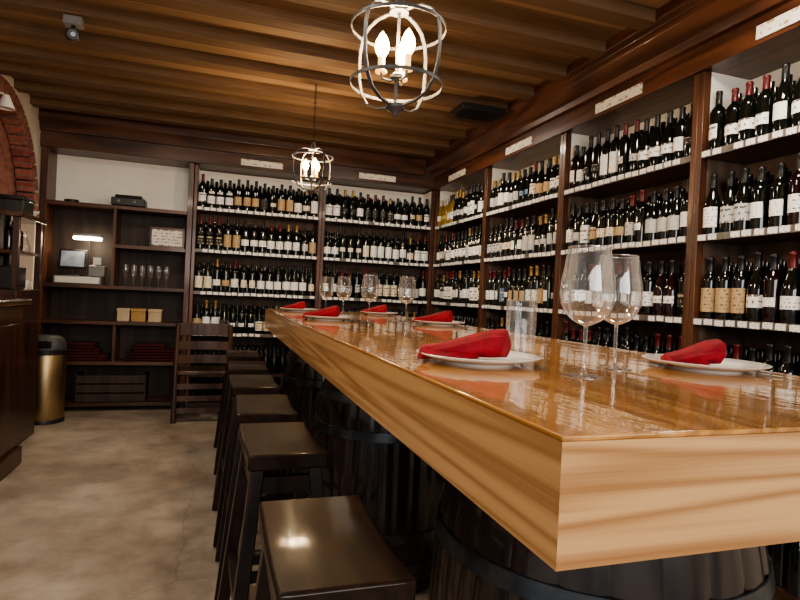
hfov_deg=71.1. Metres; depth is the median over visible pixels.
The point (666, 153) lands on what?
wine bottle
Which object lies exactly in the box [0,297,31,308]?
countertop
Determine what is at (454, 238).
wine bottle
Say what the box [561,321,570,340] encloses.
wine bottle
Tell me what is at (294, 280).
wine bottle
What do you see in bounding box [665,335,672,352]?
wine bottle
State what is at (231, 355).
bar stool
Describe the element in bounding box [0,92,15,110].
wall light
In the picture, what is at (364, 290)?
wine bottle
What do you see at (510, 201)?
wine bottle
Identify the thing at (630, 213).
wine bottle
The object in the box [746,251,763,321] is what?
wine bottle
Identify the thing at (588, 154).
wine bottle
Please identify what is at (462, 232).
wine bottle
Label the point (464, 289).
wine bottle
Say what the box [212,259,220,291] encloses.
wine bottle
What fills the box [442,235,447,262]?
wine bottle
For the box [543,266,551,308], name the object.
wine bottle
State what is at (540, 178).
wine bottle
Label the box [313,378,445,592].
wine barrel
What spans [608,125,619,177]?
wine bottle
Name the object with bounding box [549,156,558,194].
wine bottle
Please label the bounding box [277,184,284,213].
wine bottle
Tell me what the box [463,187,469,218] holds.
wine bottle
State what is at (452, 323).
dinner plate
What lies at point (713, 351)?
folded napkin
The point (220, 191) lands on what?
wine bottle
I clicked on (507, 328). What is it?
wine bottle
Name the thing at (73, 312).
shelving unit
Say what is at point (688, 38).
trim
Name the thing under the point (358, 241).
wine bottle
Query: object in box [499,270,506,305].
wine bottle
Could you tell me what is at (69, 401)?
shelf
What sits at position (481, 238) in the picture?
wine bottle
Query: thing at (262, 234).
wine bottle
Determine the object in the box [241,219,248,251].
wine bottle
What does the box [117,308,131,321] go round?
carton
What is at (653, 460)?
bar table
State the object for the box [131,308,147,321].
carton
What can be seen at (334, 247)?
wine bottle
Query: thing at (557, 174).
wine bottle
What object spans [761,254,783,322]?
wine bottle
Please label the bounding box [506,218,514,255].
wine bottle
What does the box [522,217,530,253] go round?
wine bottle
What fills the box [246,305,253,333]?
wine bottle
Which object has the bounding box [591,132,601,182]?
wine bottle
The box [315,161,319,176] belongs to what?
candle
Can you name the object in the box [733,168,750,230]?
wine bottle
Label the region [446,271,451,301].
wine bottle
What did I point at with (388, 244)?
wine bottle
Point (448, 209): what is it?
wine bottle
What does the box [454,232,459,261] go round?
wine bottle
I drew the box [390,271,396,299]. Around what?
wine bottle
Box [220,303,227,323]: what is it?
wine bottle
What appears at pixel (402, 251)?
wine bottle
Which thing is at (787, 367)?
wine bottle
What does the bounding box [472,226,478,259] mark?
wine bottle
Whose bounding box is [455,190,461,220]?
wine bottle
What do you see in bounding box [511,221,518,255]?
wine bottle
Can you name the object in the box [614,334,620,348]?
wine bottle
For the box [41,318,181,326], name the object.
shelf
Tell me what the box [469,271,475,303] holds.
wine bottle
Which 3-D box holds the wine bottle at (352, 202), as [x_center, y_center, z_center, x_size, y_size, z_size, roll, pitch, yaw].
[-0.524,-1.040,6.176,0.077,0.332,0.078,2,0,-33]
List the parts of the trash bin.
lid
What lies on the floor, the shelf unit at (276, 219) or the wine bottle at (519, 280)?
the shelf unit at (276, 219)
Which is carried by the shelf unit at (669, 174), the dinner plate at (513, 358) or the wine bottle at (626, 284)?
the wine bottle at (626, 284)
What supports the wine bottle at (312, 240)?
on the shelf unit at (276, 219)
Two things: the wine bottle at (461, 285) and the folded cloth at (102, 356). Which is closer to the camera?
the folded cloth at (102, 356)
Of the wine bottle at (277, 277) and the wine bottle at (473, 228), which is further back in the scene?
the wine bottle at (277, 277)
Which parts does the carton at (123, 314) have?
lid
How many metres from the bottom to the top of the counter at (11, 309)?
1.110 m
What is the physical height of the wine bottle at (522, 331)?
0.327 m
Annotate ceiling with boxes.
[0,0,670,158]
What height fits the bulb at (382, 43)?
0.130 m
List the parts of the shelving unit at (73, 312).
post, drawer, cash drawer, panel, panel, post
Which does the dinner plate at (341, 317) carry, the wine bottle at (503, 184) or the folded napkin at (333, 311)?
the folded napkin at (333, 311)
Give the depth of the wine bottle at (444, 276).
6.17 m
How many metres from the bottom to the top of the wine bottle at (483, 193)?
0.293 m
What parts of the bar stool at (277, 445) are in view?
leg, leg, seat, leg, leg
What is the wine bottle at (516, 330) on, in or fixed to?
on the shelf unit at (541, 206)
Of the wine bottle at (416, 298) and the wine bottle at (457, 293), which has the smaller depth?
the wine bottle at (457, 293)
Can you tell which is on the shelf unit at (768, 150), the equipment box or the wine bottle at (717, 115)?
the wine bottle at (717, 115)
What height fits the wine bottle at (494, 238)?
0.298 m
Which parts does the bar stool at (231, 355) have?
leg, leg, seat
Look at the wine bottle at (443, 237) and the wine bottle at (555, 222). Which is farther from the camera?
the wine bottle at (443, 237)
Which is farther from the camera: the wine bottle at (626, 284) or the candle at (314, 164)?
the candle at (314, 164)
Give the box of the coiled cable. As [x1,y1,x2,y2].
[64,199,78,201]
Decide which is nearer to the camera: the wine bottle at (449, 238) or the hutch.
the hutch
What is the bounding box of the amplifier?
[111,194,146,207]
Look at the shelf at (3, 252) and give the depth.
4.23 m
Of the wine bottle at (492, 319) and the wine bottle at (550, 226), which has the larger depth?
the wine bottle at (492, 319)
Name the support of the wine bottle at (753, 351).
on the shelf unit at (768, 150)
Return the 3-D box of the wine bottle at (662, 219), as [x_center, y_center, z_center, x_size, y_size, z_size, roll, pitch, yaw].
[1.499,-0.481,3.161,0.082,0.293,0.082,3,0,-19]
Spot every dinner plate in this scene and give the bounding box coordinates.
[279,307,317,311]
[302,314,353,320]
[360,311,396,314]
[414,320,464,325]
[416,349,540,366]
[641,354,772,373]
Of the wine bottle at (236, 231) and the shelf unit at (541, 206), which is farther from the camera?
the wine bottle at (236, 231)
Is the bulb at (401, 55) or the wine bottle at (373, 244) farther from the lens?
the wine bottle at (373, 244)
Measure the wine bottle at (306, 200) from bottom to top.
0.294 m
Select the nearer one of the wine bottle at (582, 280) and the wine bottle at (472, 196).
the wine bottle at (582, 280)
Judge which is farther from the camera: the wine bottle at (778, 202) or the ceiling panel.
the ceiling panel
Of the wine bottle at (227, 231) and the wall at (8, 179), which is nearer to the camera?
the wall at (8, 179)
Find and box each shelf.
[0,249,38,256]
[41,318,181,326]
[42,282,183,291]
[46,199,186,217]
[65,397,178,406]
[66,358,179,365]
[115,244,185,253]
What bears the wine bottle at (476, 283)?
on the shelf unit at (470, 310)
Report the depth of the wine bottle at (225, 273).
5.75 m
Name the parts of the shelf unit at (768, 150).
post, panel, panel, price rail, price rail, shelf, price rail, shelf, panel, panel, shelf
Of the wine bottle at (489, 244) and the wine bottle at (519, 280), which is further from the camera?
the wine bottle at (489, 244)
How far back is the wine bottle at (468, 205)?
5.60 m
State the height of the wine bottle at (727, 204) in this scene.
0.306 m
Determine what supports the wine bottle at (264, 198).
on the shelf unit at (276, 219)
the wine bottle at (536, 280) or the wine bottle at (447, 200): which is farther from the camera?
the wine bottle at (447, 200)
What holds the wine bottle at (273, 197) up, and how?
on the shelf unit at (276, 219)
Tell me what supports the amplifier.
on the shelving unit at (73, 312)
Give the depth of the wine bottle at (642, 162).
3.30 m
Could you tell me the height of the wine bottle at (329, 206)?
0.334 m
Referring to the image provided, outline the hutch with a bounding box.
[0,209,46,445]
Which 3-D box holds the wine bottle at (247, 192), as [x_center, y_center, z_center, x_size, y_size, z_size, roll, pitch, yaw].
[-1.589,-1.084,5.827,0.077,0.324,0.078,2,0,-29]
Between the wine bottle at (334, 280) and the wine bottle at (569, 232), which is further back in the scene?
the wine bottle at (334, 280)
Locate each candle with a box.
[302,159,308,175]
[311,158,317,175]
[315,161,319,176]
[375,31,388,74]
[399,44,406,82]
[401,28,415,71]
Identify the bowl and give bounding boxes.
[336,277,351,299]
[361,276,378,301]
[398,277,415,303]
[560,247,615,325]
[593,256,642,324]
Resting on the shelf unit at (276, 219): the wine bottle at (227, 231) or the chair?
the wine bottle at (227, 231)
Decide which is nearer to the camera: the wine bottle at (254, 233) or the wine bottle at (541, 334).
the wine bottle at (541, 334)
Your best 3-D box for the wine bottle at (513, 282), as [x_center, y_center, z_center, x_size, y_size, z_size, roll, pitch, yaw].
[0.958,-0.100,4.725,0.082,0.311,0.082,3,0,-11]
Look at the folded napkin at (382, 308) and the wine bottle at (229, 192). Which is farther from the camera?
the wine bottle at (229, 192)
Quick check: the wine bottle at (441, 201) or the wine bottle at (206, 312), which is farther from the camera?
the wine bottle at (441, 201)
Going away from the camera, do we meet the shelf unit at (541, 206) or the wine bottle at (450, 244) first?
the shelf unit at (541, 206)
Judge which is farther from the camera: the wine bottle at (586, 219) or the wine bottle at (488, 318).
the wine bottle at (488, 318)
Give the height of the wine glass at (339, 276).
0.273 m
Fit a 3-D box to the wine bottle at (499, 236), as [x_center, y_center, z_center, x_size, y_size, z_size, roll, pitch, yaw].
[0.896,-0.523,4.974,0.078,0.298,0.077,3,0,-19]
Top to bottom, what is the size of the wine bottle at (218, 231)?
0.333 m
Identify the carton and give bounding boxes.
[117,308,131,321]
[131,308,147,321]
[148,309,162,321]
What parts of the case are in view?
lid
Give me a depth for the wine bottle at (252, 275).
5.83 m
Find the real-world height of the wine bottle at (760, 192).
0.293 m
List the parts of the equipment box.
panel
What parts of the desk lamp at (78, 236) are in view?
lamp shade, arm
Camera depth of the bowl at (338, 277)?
4.01 m
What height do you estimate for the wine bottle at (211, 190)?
0.301 m
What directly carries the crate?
on the shelving unit at (73, 312)
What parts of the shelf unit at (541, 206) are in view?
post, panel, panel, price rail, price rail, shelf, price rail, shelf, panel, panel, post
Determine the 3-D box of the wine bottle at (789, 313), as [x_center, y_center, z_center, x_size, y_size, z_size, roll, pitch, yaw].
[1.702,-0.053,2.431,0.082,0.315,0.082,3,0,-26]
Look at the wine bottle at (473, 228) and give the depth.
5.52 m
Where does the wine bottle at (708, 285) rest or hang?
on the shelf unit at (768, 150)
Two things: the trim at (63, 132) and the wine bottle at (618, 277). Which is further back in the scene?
the trim at (63, 132)
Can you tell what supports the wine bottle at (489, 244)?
on the shelf unit at (541, 206)
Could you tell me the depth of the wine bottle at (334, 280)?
6.10 m
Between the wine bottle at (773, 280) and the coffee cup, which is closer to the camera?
the wine bottle at (773, 280)
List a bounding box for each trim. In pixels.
[0,75,38,216]
[39,108,434,193]
[425,0,799,194]
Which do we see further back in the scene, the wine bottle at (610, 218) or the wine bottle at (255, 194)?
the wine bottle at (255, 194)
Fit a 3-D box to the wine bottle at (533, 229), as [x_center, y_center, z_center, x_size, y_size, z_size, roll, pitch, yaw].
[1.067,-0.517,4.472,0.078,0.308,0.077,3,0,-11]
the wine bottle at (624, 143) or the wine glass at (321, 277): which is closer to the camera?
the wine bottle at (624, 143)
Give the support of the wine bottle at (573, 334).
on the shelf unit at (669, 174)
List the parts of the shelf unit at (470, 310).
post, panel, panel, price rail, price rail, price rail, shelf, shelf, panel, post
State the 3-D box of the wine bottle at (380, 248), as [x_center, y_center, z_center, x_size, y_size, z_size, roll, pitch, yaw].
[-0.214,-0.598,6.289,0.077,0.327,0.078,3,0,-20]
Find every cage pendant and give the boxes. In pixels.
[291,84,332,194]
[349,0,446,117]
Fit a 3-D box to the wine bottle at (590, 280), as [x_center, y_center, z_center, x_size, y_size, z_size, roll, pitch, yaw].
[1.279,-0.082,3.738,0.078,0.318,0.077,3,0,-9]
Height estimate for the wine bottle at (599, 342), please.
0.324 m
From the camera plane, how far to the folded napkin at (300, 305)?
4.28 m
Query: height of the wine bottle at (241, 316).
0.299 m
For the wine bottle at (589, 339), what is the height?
0.293 m
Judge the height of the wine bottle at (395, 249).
0.315 m
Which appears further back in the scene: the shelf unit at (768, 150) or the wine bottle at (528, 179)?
the wine bottle at (528, 179)
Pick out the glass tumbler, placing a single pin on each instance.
(516, 350)
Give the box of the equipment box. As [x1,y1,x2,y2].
[0,265,25,288]
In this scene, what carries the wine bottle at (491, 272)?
on the shelf unit at (541, 206)
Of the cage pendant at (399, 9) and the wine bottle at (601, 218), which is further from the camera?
the wine bottle at (601, 218)
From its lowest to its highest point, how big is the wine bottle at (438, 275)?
0.321 m
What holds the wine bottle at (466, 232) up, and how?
on the shelf unit at (470, 310)
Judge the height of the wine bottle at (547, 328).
0.327 m
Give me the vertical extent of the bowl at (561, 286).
0.166 m
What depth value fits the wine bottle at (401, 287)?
6.35 m
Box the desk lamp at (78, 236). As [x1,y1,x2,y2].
[73,233,101,276]
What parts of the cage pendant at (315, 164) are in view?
stem, chain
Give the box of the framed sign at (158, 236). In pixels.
[149,226,184,248]
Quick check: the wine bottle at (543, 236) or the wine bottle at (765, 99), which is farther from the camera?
the wine bottle at (543, 236)
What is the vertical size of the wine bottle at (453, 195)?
0.320 m
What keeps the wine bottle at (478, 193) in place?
on the shelf unit at (470, 310)
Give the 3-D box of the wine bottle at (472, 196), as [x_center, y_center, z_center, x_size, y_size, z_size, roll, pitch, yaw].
[0.731,-0.976,5.535,0.078,0.330,0.077,3,0,-10]
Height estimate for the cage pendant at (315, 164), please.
0.878 m
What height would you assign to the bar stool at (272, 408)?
0.763 m
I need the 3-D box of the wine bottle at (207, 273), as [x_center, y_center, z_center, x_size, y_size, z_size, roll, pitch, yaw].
[-1.964,-0.243,5.725,0.077,0.310,0.078,3,0,-15]
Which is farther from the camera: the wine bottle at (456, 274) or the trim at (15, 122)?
the wine bottle at (456, 274)
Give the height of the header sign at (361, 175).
0.062 m
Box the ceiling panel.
[451,102,506,121]
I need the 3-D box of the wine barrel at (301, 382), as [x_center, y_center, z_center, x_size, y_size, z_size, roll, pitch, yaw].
[-0.473,0.730,3.808,0.669,0.930,0.673,3,0,-1]
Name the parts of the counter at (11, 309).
panel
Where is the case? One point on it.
(7, 202)
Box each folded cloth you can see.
[66,341,98,348]
[67,347,101,354]
[67,353,109,360]
[123,354,173,360]
[129,348,173,355]
[130,342,165,349]
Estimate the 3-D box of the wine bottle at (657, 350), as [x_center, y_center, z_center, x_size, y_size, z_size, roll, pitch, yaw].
[1.452,0.349,3.163,0.082,0.320,0.082,3,0,-20]
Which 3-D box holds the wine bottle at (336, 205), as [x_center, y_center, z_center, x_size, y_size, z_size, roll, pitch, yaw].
[-0.691,-1.048,6.127,0.082,0.334,0.082,3,0,-28]
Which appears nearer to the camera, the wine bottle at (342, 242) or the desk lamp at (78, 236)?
the desk lamp at (78, 236)
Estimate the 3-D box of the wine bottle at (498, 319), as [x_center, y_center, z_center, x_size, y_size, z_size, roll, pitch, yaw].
[0.868,0.317,4.984,0.082,0.308,0.082,3,0,-22]
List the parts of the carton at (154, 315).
lid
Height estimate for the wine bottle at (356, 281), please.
0.341 m
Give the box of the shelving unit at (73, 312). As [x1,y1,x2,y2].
[38,146,194,407]
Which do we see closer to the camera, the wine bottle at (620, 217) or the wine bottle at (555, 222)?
the wine bottle at (620, 217)
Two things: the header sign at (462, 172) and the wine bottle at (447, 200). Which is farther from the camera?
the wine bottle at (447, 200)
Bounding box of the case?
[0,194,34,214]
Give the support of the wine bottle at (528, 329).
on the shelf unit at (541, 206)
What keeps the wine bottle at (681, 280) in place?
on the shelf unit at (669, 174)
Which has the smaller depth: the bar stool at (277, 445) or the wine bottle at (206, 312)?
the bar stool at (277, 445)
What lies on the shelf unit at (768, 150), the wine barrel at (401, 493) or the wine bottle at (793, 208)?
the wine bottle at (793, 208)
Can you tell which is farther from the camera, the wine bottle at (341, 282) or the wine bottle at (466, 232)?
the wine bottle at (341, 282)
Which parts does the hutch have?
panel, post, post, post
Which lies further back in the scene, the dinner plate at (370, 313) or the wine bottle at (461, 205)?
the wine bottle at (461, 205)
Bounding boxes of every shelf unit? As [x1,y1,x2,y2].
[184,164,323,407]
[318,180,434,316]
[430,168,486,326]
[479,134,563,338]
[554,73,699,348]
[686,61,799,599]
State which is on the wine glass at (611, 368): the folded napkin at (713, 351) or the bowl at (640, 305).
the bowl at (640, 305)
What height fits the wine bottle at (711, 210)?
0.310 m
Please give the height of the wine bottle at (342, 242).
0.336 m
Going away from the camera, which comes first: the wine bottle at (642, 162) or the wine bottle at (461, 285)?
the wine bottle at (642, 162)
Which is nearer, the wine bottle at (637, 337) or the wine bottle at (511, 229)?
the wine bottle at (637, 337)
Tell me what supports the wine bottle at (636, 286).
on the shelf unit at (669, 174)
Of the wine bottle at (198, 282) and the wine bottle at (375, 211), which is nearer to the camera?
the wine bottle at (198, 282)
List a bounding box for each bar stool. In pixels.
[212,375,280,546]
[213,361,268,497]
[214,350,261,459]
[214,394,297,599]
[217,422,327,599]
[253,495,415,599]
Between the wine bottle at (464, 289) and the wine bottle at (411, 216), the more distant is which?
the wine bottle at (411, 216)
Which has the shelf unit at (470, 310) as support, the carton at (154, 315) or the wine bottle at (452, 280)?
the wine bottle at (452, 280)
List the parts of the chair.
leg, seat, leg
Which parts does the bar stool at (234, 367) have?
leg, leg, seat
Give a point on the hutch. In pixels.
(30, 319)
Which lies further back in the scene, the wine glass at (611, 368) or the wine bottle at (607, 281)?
the wine bottle at (607, 281)
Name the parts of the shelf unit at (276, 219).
post, panel, panel, shelf, price rail, shelf, panel, price rail, shelf, price rail, panel, shelf, price rail, panel, panel, post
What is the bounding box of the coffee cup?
[25,280,31,288]
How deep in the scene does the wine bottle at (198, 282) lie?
5.67 m
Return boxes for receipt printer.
[88,257,106,277]
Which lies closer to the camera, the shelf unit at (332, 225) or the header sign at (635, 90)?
the header sign at (635, 90)
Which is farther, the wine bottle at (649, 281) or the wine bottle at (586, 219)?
the wine bottle at (586, 219)
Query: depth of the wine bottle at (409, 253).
6.37 m
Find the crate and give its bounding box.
[74,371,148,402]
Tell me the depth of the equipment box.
4.03 m
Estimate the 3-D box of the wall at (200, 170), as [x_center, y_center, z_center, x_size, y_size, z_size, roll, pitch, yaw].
[-1.756,-0.316,6.143,4.840,2.870,0.100,3,0,-18]
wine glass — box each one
[319,277,333,301]
[336,276,351,314]
[361,275,378,319]
[398,276,415,321]
[560,245,615,378]
[593,254,642,370]
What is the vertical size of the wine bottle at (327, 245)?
0.290 m
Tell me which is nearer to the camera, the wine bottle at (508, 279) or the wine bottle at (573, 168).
the wine bottle at (573, 168)
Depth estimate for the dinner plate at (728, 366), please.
1.38 m
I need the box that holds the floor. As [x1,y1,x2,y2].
[0,405,428,599]
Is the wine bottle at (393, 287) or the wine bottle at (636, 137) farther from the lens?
the wine bottle at (393, 287)
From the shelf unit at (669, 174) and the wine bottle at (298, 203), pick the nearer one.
the shelf unit at (669, 174)
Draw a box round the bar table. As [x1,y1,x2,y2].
[265,308,799,571]
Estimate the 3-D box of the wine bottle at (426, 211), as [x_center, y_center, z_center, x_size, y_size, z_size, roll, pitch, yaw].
[0.304,-0.998,6.442,0.077,0.322,0.078,3,0,-12]
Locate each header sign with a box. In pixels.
[241,159,282,168]
[359,172,395,181]
[448,168,465,181]
[505,136,532,155]
[595,82,642,113]
[756,6,799,39]
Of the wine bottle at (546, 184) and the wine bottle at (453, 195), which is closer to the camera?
the wine bottle at (546, 184)
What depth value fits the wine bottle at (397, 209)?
6.30 m
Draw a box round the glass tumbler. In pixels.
[506,299,537,353]
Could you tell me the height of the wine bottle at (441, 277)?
0.321 m
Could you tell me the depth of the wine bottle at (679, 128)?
3.05 m
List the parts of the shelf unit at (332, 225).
post, panel, price rail, shelf, panel, price rail, shelf, price rail, panel, panel, post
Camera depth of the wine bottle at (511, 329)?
4.71 m
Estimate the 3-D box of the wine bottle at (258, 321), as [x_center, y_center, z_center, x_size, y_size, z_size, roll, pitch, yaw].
[-1.485,0.209,5.897,0.082,0.290,0.082,2,0,-32]
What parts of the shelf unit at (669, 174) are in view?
post, panel, panel, price rail, price rail, shelf, price rail, shelf, panel, panel, post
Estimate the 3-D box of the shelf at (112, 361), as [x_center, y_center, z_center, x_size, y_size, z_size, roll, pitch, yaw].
[-2.831,0.611,5.564,1.230,0.035,0.305,3,0,-18]
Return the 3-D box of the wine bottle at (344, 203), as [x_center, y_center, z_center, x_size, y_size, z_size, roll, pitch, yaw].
[-0.606,-1.043,6.146,0.077,0.332,0.078,2,0,-34]
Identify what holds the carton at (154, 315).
on the shelving unit at (73, 312)
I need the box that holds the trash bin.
[34,334,67,424]
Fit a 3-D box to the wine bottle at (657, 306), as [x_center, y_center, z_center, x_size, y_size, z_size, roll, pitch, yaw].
[1.474,-0.065,3.162,0.082,0.310,0.082,3,0,-22]
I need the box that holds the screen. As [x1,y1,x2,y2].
[58,249,87,275]
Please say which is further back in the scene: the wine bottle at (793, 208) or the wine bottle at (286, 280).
the wine bottle at (286, 280)
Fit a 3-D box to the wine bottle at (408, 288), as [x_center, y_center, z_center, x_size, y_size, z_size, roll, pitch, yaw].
[0.099,-0.146,6.390,0.082,0.304,0.082,3,0,-22]
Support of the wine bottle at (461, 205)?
on the shelf unit at (470, 310)
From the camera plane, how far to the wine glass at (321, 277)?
4.22 m
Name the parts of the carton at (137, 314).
lid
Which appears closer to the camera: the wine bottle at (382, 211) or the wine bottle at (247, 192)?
the wine bottle at (247, 192)
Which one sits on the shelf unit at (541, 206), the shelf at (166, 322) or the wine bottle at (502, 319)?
the wine bottle at (502, 319)
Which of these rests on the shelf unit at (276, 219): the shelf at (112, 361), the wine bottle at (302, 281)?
the wine bottle at (302, 281)
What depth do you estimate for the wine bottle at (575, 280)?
3.88 m
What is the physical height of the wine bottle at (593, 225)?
0.305 m
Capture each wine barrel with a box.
[281,348,324,435]
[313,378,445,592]
[429,480,774,599]
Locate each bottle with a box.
[3,220,12,249]
[20,231,23,250]
[192,299,200,322]
[194,260,202,290]
[196,216,204,248]
[198,174,206,206]
[202,300,209,322]
[203,261,211,290]
[205,217,213,249]
[207,178,215,207]
[211,301,218,323]
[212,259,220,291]
[214,218,222,249]
[216,179,224,208]
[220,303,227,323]
[221,261,229,291]
[223,218,231,250]
[225,180,233,208]
[229,304,236,332]
[230,261,238,292]
[232,219,240,250]
[234,179,241,209]
[237,305,245,332]
[239,263,246,292]
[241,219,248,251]
[243,180,250,210]
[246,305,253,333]
[248,263,255,292]
[250,220,257,252]
[252,181,259,211]
[254,306,262,333]
[257,264,264,293]
[258,221,266,252]
[260,183,267,211]
[263,306,270,333]
[265,265,272,293]
[267,224,274,253]
[269,186,276,212]
[274,265,281,294]
[275,225,283,253]
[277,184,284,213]
[282,264,289,294]
[284,225,291,254]
[286,185,293,214]
[290,265,297,294]
[292,226,299,254]
[294,188,301,214]
[298,265,306,295]
[300,229,307,255]
[302,190,309,215]
[307,269,314,295]
[308,228,315,255]
[310,186,317,216]
[322,266,328,296]
[323,231,330,256]
[325,188,332,217]
[329,266,336,296]
[331,232,338,257]
[332,189,340,218]
[337,270,344,296]
[339,228,346,257]
[341,190,347,219]
[345,270,351,297]
[346,229,353,258]
[348,190,355,219]
[353,267,359,297]
[354,229,361,258]
[356,192,363,220]
[360,269,367,297]
[362,231,368,259]
[363,194,370,221]
[368,269,374,298]
[370,231,376,259]
[371,195,378,221]
[375,270,382,298]
[377,232,383,260]
[379,195,385,222]
[383,270,389,298]
[384,233,391,261]
[386,198,393,223]
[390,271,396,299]
[391,234,398,261]
[394,198,400,223]
[397,273,404,299]
[399,232,405,262]
[401,199,407,224]
[405,274,411,299]
[406,238,412,262]
[408,196,414,225]
[412,274,418,300]
[413,235,420,262]
[415,197,422,225]
[419,271,425,300]
[420,236,427,263]
[422,199,429,226]
[434,274,439,301]
[436,235,442,263]
[437,200,442,225]
[437,273,442,301]
[439,236,444,263]
[440,275,445,301]
[441,200,445,224]
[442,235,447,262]
[443,199,448,224]
[443,271,449,301]
[445,234,450,262]
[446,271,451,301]
[447,195,451,222]
[448,233,453,262]
[449,194,454,222]
[449,271,454,302]
[450,234,456,261]
[452,273,457,302]
[453,191,458,221]
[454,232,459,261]
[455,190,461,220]
[455,271,461,302]
[458,231,463,260]
[459,191,464,219]
[460,274,464,302]
[461,231,467,260]
[462,270,468,303]
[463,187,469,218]
[465,228,471,260]
[467,186,472,217]
[467,270,473,303]
[468,227,474,259]
[469,184,475,216]
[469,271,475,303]
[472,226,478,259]
[474,184,480,215]
[474,271,479,303]
[475,225,481,258]
[478,183,483,214]
[479,238,481,258]
[481,193,483,213]
[485,271,492,304]
[486,317,489,328]
[487,226,493,257]
[489,271,496,304]
[490,181,496,210]
[490,318,494,329]
[491,225,498,257]
[495,179,501,209]
[495,271,501,305]
[496,224,503,256]
[496,318,499,328]
[498,173,505,208]
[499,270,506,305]
[499,318,504,328]
[501,219,508,256]
[503,172,511,207]
[504,268,511,305]
[505,318,509,330]
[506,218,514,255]
[508,173,516,205]
[508,270,515,305]
[508,320,513,332]
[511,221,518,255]
[513,170,520,204]
[513,269,521,306]
[513,321,518,332]
[517,220,524,254]
[518,319,525,333]
[519,169,526,202]
[519,269,527,306]
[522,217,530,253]
[524,167,532,201]
[525,266,533,307]
[525,323,530,334]
[528,216,537,253]
[529,162,537,199]
[530,324,537,335]
[531,266,540,307]
[534,216,543,252]
[535,161,544,198]
[537,264,546,307]
[538,324,543,336]
[539,214,548,251]
[543,158,551,195]
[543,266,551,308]
[543,321,549,337]
[546,208,555,251]
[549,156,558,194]
[551,277,553,308]
[553,219,556,250]
[556,164,559,192]
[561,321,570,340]
[563,263,573,309]
[566,204,575,248]
[569,145,579,188]
[569,329,576,341]
[570,263,580,310]
[572,206,582,248]
[576,146,585,186]
[577,329,584,342]
[578,262,588,310]
[580,202,591,247]
[583,136,593,184]
[585,264,595,310]
[585,330,594,344]
[589,202,599,246]
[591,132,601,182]
[593,266,603,311]
[595,327,602,345]
[596,200,606,245]
[599,129,610,179]
[602,262,612,312]
[603,328,611,347]
[605,198,616,244]
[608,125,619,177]
[611,262,622,312]
[614,198,625,243]
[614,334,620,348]
[617,123,629,175]
[620,261,633,313]
[620,327,632,350]
[624,195,635,242]
[628,119,641,171]
[631,262,643,313]
[633,335,640,351]
[634,189,648,241]
[637,119,650,169]
[641,261,655,314]
[642,336,649,352]
[644,191,658,240]
[648,115,662,166]
[652,261,666,315]
[652,333,661,353]
[657,188,670,238]
[660,110,673,163]
[662,260,677,316]
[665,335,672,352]
[667,186,680,237]
[672,106,685,159]
[677,260,684,316]
[679,179,688,236]
[684,103,692,156]
[700,257,716,318]
[702,174,720,233]
[708,90,725,149]
[714,257,732,319]
[719,171,736,232]
[724,88,739,145]
[730,256,749,320]
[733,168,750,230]
[733,344,741,359]
[738,81,755,141]
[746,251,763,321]
[749,166,769,228]
[749,348,757,361]
[754,75,774,136]
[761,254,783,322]
[763,343,778,371]
[768,163,788,226]
[772,63,792,131]
[777,345,797,375]
[779,251,799,323]
[787,153,799,224]
[791,77,799,126]
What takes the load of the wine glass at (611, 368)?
on the bar table
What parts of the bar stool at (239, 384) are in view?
leg, leg, seat, leg, leg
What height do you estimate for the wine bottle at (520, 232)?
0.298 m
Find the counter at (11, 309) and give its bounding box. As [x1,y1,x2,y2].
[0,297,31,480]
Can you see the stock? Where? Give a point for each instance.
(785, 557)
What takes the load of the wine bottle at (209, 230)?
on the shelf unit at (276, 219)
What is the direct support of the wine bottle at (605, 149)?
on the shelf unit at (669, 174)
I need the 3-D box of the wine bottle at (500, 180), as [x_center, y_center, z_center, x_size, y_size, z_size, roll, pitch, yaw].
[0.902,-0.946,5.061,0.078,0.292,0.077,3,0,-23]
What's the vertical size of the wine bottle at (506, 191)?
0.316 m
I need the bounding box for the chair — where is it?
[170,323,232,423]
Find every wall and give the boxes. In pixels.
[0,74,41,288]
[0,117,19,257]
[200,170,434,314]
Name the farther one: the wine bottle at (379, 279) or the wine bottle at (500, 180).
the wine bottle at (379, 279)
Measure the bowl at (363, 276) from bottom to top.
0.166 m
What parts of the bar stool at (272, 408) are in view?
leg, leg, seat, leg, leg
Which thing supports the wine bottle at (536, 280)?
on the shelf unit at (541, 206)
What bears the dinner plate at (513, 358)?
on the bar table
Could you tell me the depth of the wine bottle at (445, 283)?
6.10 m
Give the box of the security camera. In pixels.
[62,14,84,41]
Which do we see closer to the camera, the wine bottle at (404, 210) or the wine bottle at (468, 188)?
the wine bottle at (468, 188)
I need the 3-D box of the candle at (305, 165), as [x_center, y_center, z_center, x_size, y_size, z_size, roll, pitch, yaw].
[-0.694,-0.972,4.115,0.046,0.130,0.046,3,0,-18]
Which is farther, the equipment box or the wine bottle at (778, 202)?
the equipment box
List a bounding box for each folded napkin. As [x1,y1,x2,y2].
[282,301,305,308]
[302,305,339,316]
[361,305,387,312]
[412,311,452,321]
[417,329,510,358]
[660,339,726,365]
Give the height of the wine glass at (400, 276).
0.273 m
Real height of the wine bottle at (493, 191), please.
0.292 m
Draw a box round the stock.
[189,74,799,596]
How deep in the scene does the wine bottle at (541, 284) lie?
4.29 m
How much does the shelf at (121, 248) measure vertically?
0.035 m
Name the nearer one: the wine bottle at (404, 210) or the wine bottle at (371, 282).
the wine bottle at (371, 282)
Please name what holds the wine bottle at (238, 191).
on the shelf unit at (276, 219)
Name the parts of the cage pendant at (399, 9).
arm, stem, arm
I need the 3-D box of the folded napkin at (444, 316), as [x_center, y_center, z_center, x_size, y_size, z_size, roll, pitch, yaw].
[0.188,0.092,3.162,0.226,0.076,0.090,3,0,11]

